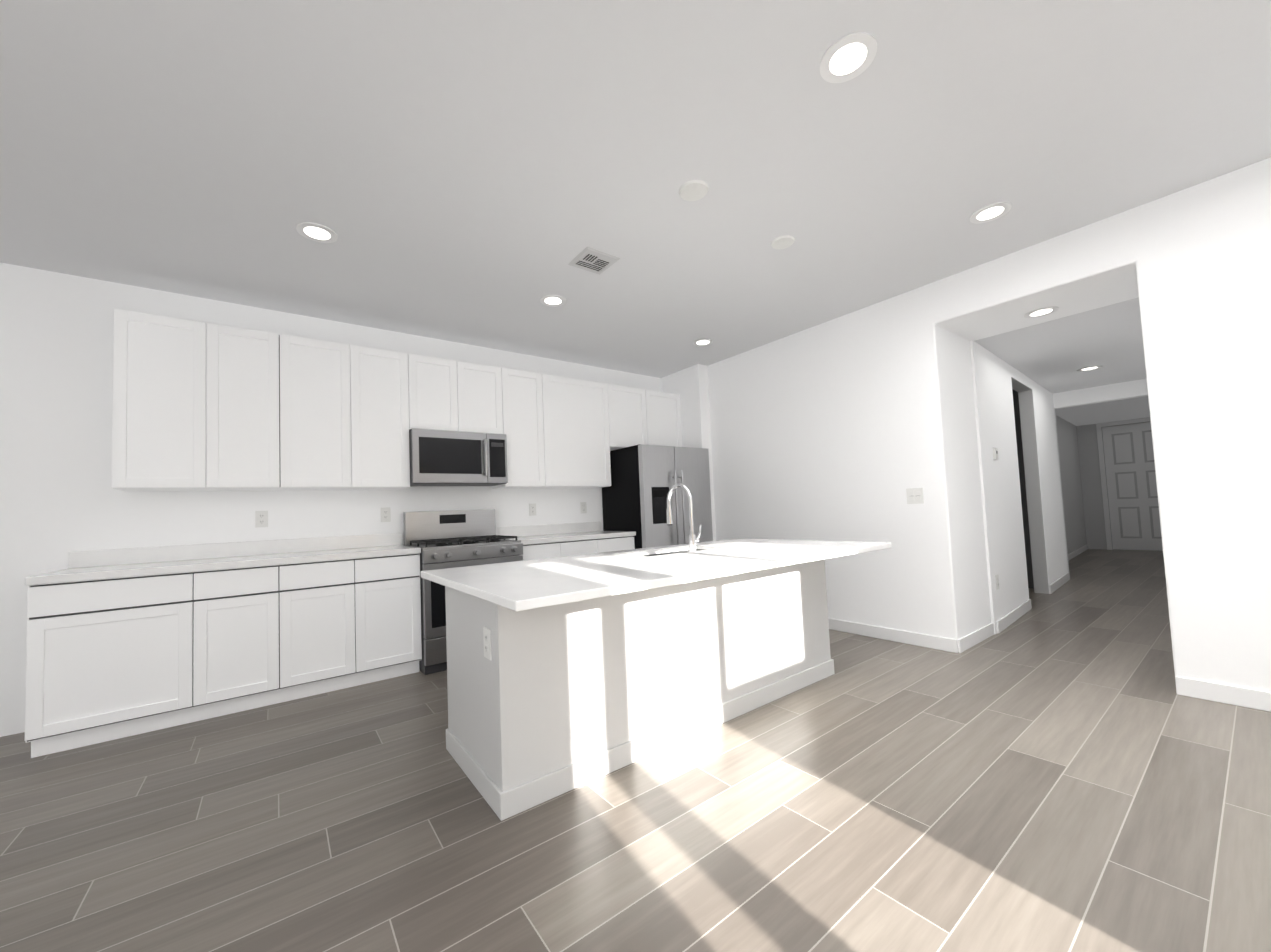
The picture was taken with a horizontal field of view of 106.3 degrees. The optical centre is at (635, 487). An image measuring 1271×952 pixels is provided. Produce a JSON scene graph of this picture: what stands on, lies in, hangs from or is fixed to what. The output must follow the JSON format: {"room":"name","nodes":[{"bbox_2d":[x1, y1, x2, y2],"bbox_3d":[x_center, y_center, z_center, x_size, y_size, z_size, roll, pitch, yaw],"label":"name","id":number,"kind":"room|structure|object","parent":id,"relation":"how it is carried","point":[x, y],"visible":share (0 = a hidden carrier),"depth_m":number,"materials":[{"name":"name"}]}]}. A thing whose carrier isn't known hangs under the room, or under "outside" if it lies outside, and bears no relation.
{"room":"kitchen","nodes":[
{"label":"kitchen","id":0,"kind":"room"},
{"bbox_2d":[0,262,660,736],"bbox_3d":[-2.611,0.043,3.595,7.650,2.720,0.150,0,-3,-37],"label":"wall","id":1,"kind":"structure","parent":0,"point":[60,498],"depth_m":2.98,"materials":[{"name":"paint"}]},
{"bbox_2d":[112,309,223,490],"bbox_3d":[-2.974,-0.517,3.057,0.470,1.064,0.338,0,-3,-37],"label":"upper cabinet","id":2,"kind":"object","parent":1,"relation":"attached to","point":[200,406],"depth_m":2.92,"materials":[{"name":"paint"}]},
{"bbox_2d":[255,511,267,527],"bbox_3d":[-2.687,0.228,3.423,0.072,0.118,0.008,0,-3,-37],"label":"electrical outlet","id":3,"kind":"object","parent":1,"relation":"attached to","point":[261,518],"visible":1,"depth_m":3.42,"materials":[{"name":"white plastic"}]},
{"bbox_2d":[220,325,363,490],"bbox_3d":[-2.516,-0.519,3.403,0.914,1.064,0.338,0,-3,-37],"label":"upper cabinet","id":4,"kind":"object","parent":1,"relation":"attached to","point":[292,407],"depth_m":3.29,"materials":[{"name":"paint"}]},
{"bbox_2d":[381,507,390,521],"bbox_3d":[-2.049,0.225,3.905,0.072,0.118,0.008,0,-3,-37],"label":"electrical outlet","id":5,"kind":"object","parent":1,"relation":"attached to","point":[386,514],"visible":1,"depth_m":3.90,"materials":[{"name":"white plastic"}]},
{"bbox_2d":[360,346,419,489],"bbox_3d":[-2.041,-0.522,3.762,0.516,1.064,0.338,0,-3,-37],"label":"upper cabinet","id":6,"kind":"object","parent":1,"relation":"attached to","point":[391,378],"depth_m":3.67,"materials":[{"name":"paint"}]},
{"bbox_2d":[420,355,503,433],"bbox_3d":[-1.587,-0.752,4.123,0.766,0.607,0.338,0,-3,-37],"label":"upper cabinet","id":7,"kind":"object","parent":1,"relation":"attached to","point":[455,395],"depth_m":4.00,"materials":[{"name":"paint"}]},
{"bbox_2d":[409,428,507,486],"bbox_3d":[-1.527,-0.234,4.049,0.758,0.430,0.460,0,-3,-37],"label":"over-the-range microwave","id":8,"kind":"object","parent":7,"relation":"attached to","point":[447,458],"visible":0.96,"depth_m":3.88,"materials":[{"name":"silver metal"}]},
{"bbox_2d":[491,368,551,488],"bbox_3d":[-1.115,-0.527,4.461,0.511,1.064,0.338,0,-3,-37],"label":"upper cabinet","id":9,"kind":"object","parent":1,"relation":"attached to","point":[527,395],"depth_m":4.36,"materials":[{"name":"paint"}]},
{"bbox_2d":[529,503,535,515],"bbox_3d":[-1.012,0.219,4.688,0.072,0.118,0.008,0,-3,-37],"label":"electrical outlet","id":10,"kind":"object","parent":1,"relation":"attached to","point":[532,509],"visible":1,"depth_m":4.68,"materials":[{"name":"white plastic"}]},
{"bbox_2d":[548,375,615,488],"bbox_3d":[-0.663,-0.529,4.803,0.859,1.064,0.338,0,-3,-37],"label":"upper cabinet","id":11,"kind":"object","parent":1,"relation":"attached to","point":[583,411],"depth_m":4.71,"materials":[{"name":"paint"}]},
{"bbox_2d":[580,502,586,512],"bbox_3d":[-0.549,0.217,5.038,0.072,0.118,0.008,0,-3,-37],"label":"electrical outlet","id":12,"kind":"object","parent":1,"relation":"attached to","point":[583,506],"visible":1,"depth_m":5.04,"materials":[{"name":"white plastic"}]},
{"bbox_2d":[616,385,681,449],"bbox_3d":[0.027,-0.737,5.340,1.012,0.655,0.338,0,-3,-37],"label":"upper cabinet","id":13,"kind":"object","parent":1,"relation":"attached to","point":[645,417],"depth_m":5.21,"materials":[{"name":"paint"}]},
{"bbox_2d":[0,549,1270,951],"bbox_3d":[4.086,1.147,3.446,18.150,0.060,10.000,0,-3,-37],"label":"floor","id":14,"kind":"structure","parent":0,"point":[1066,767],"depth_m":1.70,"materials":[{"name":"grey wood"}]},
{"bbox_2d":[24,570,211,757],"bbox_3d":[-2.931,0.943,2.797,0.670,0.874,0.618,0,-3,-37],"label":"base cabinet","id":15,"kind":"object","parent":14,"relation":"on","point":[112,659],"depth_m":2.54,"materials":[{"name":"paint"}]},
{"bbox_2d":[208,564,295,718],"bbox_3d":[-2.554,0.941,3.082,0.514,0.874,0.618,0,-3,-37],"label":"base cabinet","id":16,"kind":"object","parent":14,"relation":"on","point":[254,614],"depth_m":2.89,"materials":[{"name":"paint"}]},
{"bbox_2d":[292,558,367,698],"bbox_3d":[-2.233,0.939,3.324,0.529,0.874,0.618,0,-3,-37],"label":"base cabinet","id":17,"kind":"object","parent":14,"relation":"on","point":[330,598],"depth_m":3.13,"materials":[{"name":"paint"}]},
{"bbox_2d":[368,553,421,682],"bbox_3d":[-1.927,0.937,3.555,0.474,0.874,0.618,0,-3,-37],"label":"base cabinet","id":18,"kind":"object","parent":14,"relation":"on","point":[394,592],"depth_m":3.36,"materials":[{"name":"paint"}]},
{"bbox_2d":[25,533,420,584],"bbox_3d":[-2.482,0.432,3.161,1.831,0.140,0.643,0,-3,-37],"label":"countertop","id":19,"kind":"structure","parent":18,"relation":"on","point":[109,563],"depth_m":3.09,"materials":[{"name":"stone"}]},
{"bbox_2d":[403,509,522,674],"bbox_3d":[-1.387,0.774,3.870,0.756,1.185,0.731,0,-3,-37],"label":"range","id":20,"kind":"object","parent":14,"relation":"on","point":[451,539],"visible":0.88,"depth_m":3.68,"materials":[{"name":"silver metal"}]},
{"bbox_2d":[523,536,634,560],"bbox_3d":[-0.651,0.930,4.519,1.185,0.874,0.618,0,-3,-37],"label":"base cabinet","id":21,"kind":"object","parent":14,"relation":"on","point":[556,549],"visible":0.06,"depth_m":4.26,"materials":[{"name":"paint"}]},
{"bbox_2d":[496,522,635,544],"bbox_3d":[-0.664,0.422,4.534,1.188,0.140,0.643,0,-3,-37],"label":"countertop","id":22,"kind":"structure","parent":21,"relation":"on","point":[537,534],"depth_m":4.58,"materials":[{"name":"stone"}]},
{"bbox_2d":[445,559,834,820],"bbox_3d":[0.170,0.832,2.730,2.246,0.829,0.713,0,-3,-37],"label":"kitchen island","id":23,"kind":"object","parent":14,"relation":"on","point":[599,665],"depth_m":2.14,"materials":[{"name":"paint"}]},
{"bbox_2d":[483,626,491,659],"bbox_3d":[-0.587,0.616,1.882,0.008,0.118,0.072,0,-3,-37],"label":"outlet","id":24,"kind":"object","parent":23,"relation":"attached to","point":[487,641],"visible":1,"depth_m":1.87,"materials":[{"name":"white plastic"}]},
{"bbox_2d":[421,539,890,614],"bbox_3d":[0.234,0.391,2.617,2.380,0.032,1.184,0,-3,-37],"label":"island countertop","id":25,"kind":"structure","parent":23,"relation":"on","point":[526,585],"depth_m":2.15,"materials":[{"name":"white stone"}]},
{"bbox_2d":[666,483,701,553],"bbox_3d":[0.288,0.179,2.844,0.110,0.408,0.238,0,-3,-37],"label":"faucet","id":26,"kind":"object","parent":25,"relation":"on","point":[692,539],"depth_m":2.76,"materials":[{"name":"silver metal"}]},
{"bbox_2d":[602,444,712,548],"bbox_3d":[0.258,0.474,5.092,0.910,1.764,0.800,0,-3,-37],"label":"fridge","id":27,"kind":"object","parent":14,"relation":"on","point":[645,479],"visible":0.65,"depth_m":4.79,"materials":[{"name":"silver metal"}]},
{"bbox_2d":[0,0,1270,377],"bbox_3d":[-0.942,-1.548,1.373,7.650,0.100,5.900,0,-3,-37],"label":"ceiling","id":28,"kind":"structure","parent":0,"point":[478,172],"depth_m":2.10,"materials":[{"name":"paint"}]},
{"bbox_2d":[296,222,337,242],"bbox_3d":[-1.752,-1.400,2.621,0.190,0.006,0.190,0,-3,-37],"label":"recessed light","id":29,"kind":"object","parent":28,"relation":"in","point":[316,232],"visible":1,"depth_m":2.62,"materials":[{"name":"paint"}]},
{"bbox_2d":[540,295,565,306],"bbox_3d":[-0.619,-1.401,3.576,0.190,0.006,0.190,0,-3,-37],"label":"recessed light","id":30,"kind":"object","parent":28,"relation":"in","point":[552,300],"visible":1,"depth_m":3.57,"materials":[{"name":"paint"}]},
{"bbox_2d":[568,247,619,274],"bbox_3d":[-0.266,-1.440,3.042,0.244,0.010,0.244,0,-3,-37],"label":"ceiling vent","id":31,"kind":"object","parent":28,"relation":"in","point":[589,259],"visible":1,"depth_m":3.03,"materials":[{"name":"metal"}]},
{"bbox_2d":[679,180,707,200],"bbox_3d":[0.293,-1.494,2.401,0.150,0.012,0.150,0,-3,-37],"label":"smoke detector","id":32,"kind":"object","parent":28,"relation":"attached to","point":[693,190],"visible":0.94,"depth_m":2.39,"materials":[{"name":"white plastic"}]},
{"bbox_2d":[693,339,712,345],"bbox_3d":[0.654,-1.405,4.613,0.190,0.006,0.190,0,-3,-37],"label":"recessed light","id":33,"kind":"object","parent":28,"relation":"in","point":[701,342],"visible":1,"depth_m":4.61,"materials":[{"name":"paint"}]},
{"bbox_2d":[771,235,794,248],"bbox_3d":[0.899,-1.494,2.909,0.140,0.012,0.140,0,-3,-37],"label":"smoke detector","id":34,"kind":"object","parent":28,"relation":"attached to","point":[784,242],"visible":0.96,"depth_m":2.89,"materials":[{"name":"white plastic"}]},
{"bbox_2d":[820,32,876,82],"bbox_3d":[0.768,-1.550,1.722,0.190,0.006,0.190,0,-3,-37],"label":"recessed light","id":35,"kind":"object","parent":28,"relation":"in","point":[848,57],"visible":1,"depth_m":1.72,"materials":[{"name":"paint"}]},
{"bbox_2d":[970,202,1011,223],"bbox_3d":[2.011,-1.554,2.699,0.190,0.006,0.190,0,-3,-37],"label":"recessed light","id":36,"kind":"object","parent":28,"relation":"in","point":[990,212],"visible":1,"depth_m":2.69,"materials":[{"name":"paint"}]},
{"bbox_2d":[661,364,715,540],"bbox_3d":[0.619,0.001,5.535,0.155,2.720,0.650,0,-3,-37],"label":"pilaster","id":37,"kind":"object","parent":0,"point":[690,386],"visible":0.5,"depth_m":5.35,"materials":[{"name":"paint"}]},
{"bbox_2d":[708,157,1270,691],"bbox_3d":[3.444,-0.313,2.544,0.750,2.820,9.150,0,-3,-37],"label":"wall","id":38,"kind":"structure","parent":0,"point":[854,425],"depth_m":3.45,"materials":[{"name":"paint"}]},
{"bbox_2d":[828,618,961,652],"bbox_3d":[1.625,1.216,4.332,0.016,0.095,2.319,0,-3,-37],"label":"baseboard","id":39,"kind":"structure","parent":38,"relation":"attached to","point":[924,640],"depth_m":3.74,"materials":[{"name":"paint"}]},
{"bbox_2d":[906,488,923,503],"bbox_3d":[2.139,0.066,3.644,0.009,0.120,0.118,0,-3,-37],"label":"light switch","id":40,"kind":"object","parent":38,"relation":"attached to","point":[915,496],"visible":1,"depth_m":3.64,"materials":[{"name":"white plastic"}]},
{"bbox_2d":[1175,676,1270,711],"bbox_3d":[4.443,0.916,0.596,0.013,0.095,5.003,0,-3,-37],"label":"baseboard","id":41,"kind":"structure","parent":38,"relation":"attached to","point":[1237,696],"depth_m":2.45,"materials":[{"name":"paint"}]},
{"bbox_2d":[970,340,1068,634],"bbox_3d":[3.715,0.010,5.719,3.621,2.460,1.874,0,-3,-37],"label":"wall","id":42,"kind":"structure","parent":0,"point":[1023,517],"depth_m":4.62,"materials":[{"name":"paint"}]},
{"bbox_2d":[992,447,997,459],"bbox_3d":[3.140,-0.292,4.150,0.085,0.110,0.020,0,-4,-41],"label":"thermostat","id":43,"kind":"object","parent":42,"relation":"attached to","point":[995,453],"visible":0.98,"depth_m":4.13,"materials":[{"name":"white plastic"}]},
{"bbox_2d":[960,599,1031,651],"bbox_3d":[3.100,1.139,4.029,1.955,0.095,0.086,0,-3,-37],"label":"baseboard","id":44,"kind":"structure","parent":42,"relation":"attached to","point":[968,641],"depth_m":3.82,"materials":[{"name":"paint"}]},
{"bbox_2d":[995,574,999,589],"bbox_3d":[3.007,0.786,3.953,0.072,0.118,0.008,0,-4,-41],"label":"outlet","id":45,"kind":"object","parent":42,"relation":"attached to","point":[997,581],"visible":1,"depth_m":3.94,"materials":[{"name":"white plastic"}]},
{"bbox_2d":[1049,572,1069,593],"bbox_3d":[5.078,1.137,5.693,1.244,0.095,0.088,0,-3,-37],"label":"baseboard","id":46,"kind":"structure","parent":42,"relation":"attached to","point":[1062,580],"depth_m":5.62,"materials":[{"name":"paint"}]},
{"bbox_2d":[1054,409,1069,575],"bbox_3d":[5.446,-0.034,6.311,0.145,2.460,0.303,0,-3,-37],"label":"wall","id":47,"kind":"structure","parent":0,"point":[1059,427],"depth_m":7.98,"materials":[{"name":"paint"}]},
{"bbox_2d":[975,297,1149,425],"bbox_3d":[5.514,-1.250,6.720,8.550,0.098,2.960,0,-4,-41],"label":"ceiling","id":48,"kind":"structure","parent":0,"point":[1053,356],"depth_m":4.47,"materials":[{"name":"paint"}]},
{"bbox_2d":[1024,306,1058,317],"bbox_3d":[2.891,-1.247,3.394,0.190,0.006,0.190,0,-3,-37],"label":"recessed light","id":49,"kind":"object","parent":48,"relation":"in","point":[1043,311],"visible":0.96,"depth_m":3.38,"materials":[{"name":"paint"}]},
{"bbox_2d":[1077,365,1101,370],"bbox_3d":[4.776,-1.250,5.007,0.190,0.006,0.190,0,-3,-37],"label":"recessed light","id":50,"kind":"object","parent":48,"relation":"in","point":[1090,368],"visible":0.98,"depth_m":5.00,"materials":[{"name":"paint"}]},
{"bbox_2d":[1058,417,1106,552],"bbox_3d":[7.041,-0.021,7.953,4.670,2.460,0.396,0,-3,-37],"label":"wall","id":51,"kind":"structure","parent":0,"point":[1081,487],"depth_m":9.13,"materials":[{"name":"paint"}]},
{"bbox_2d":[1068,544,1087,559],"bbox_3d":[7.110,1.155,7.821,4.347,0.095,0.278,0,-3,-37],"label":"baseboard","id":52,"kind":"structure","parent":51,"relation":"attached to","point":[1084,548],"depth_m":8.42,"materials":[{"name":"paint"}]},
{"bbox_2d":[1053,378,1147,408],"bbox_3d":[5.872,-0.075,5.819,0.120,2.460,1.040,0,-4,-41],"label":"wall","id":53,"kind":"structure","parent":0,"point":[1113,392],"depth_m":5.87,"materials":[{"name":"paint"}]},
{"bbox_2d":[1098,417,1150,548],"bbox_3d":[9.325,-0.080,8.728,0.209,2.460,0.977,0,-3,-37],"label":"wall","id":54,"kind":"structure","parent":0,"point":[1148,417],"depth_m":9.05,"materials":[{"name":"paint"}]},
{"bbox_2d":[1096,418,1150,549],"bbox_3d":[9.245,-0.050,8.691,0.017,2.405,1.060,0,-4,-41],"label":"door frame","id":55,"kind":"structure","parent":54,"relation":"attached to","point":[1104,486],"depth_m":9.05,"materials":[{"name":"paint"}]},
{"bbox_2d":[1102,422,1162,550],"bbox_3d":[9.276,-0.015,8.715,0.126,2.325,0.911,0,-3,-37],"label":"entry door","id":56,"kind":"structure","parent":54,"relation":"in","point":[1132,488],"depth_m":8.80,"materials":[{"name":"paint"}]}
]}

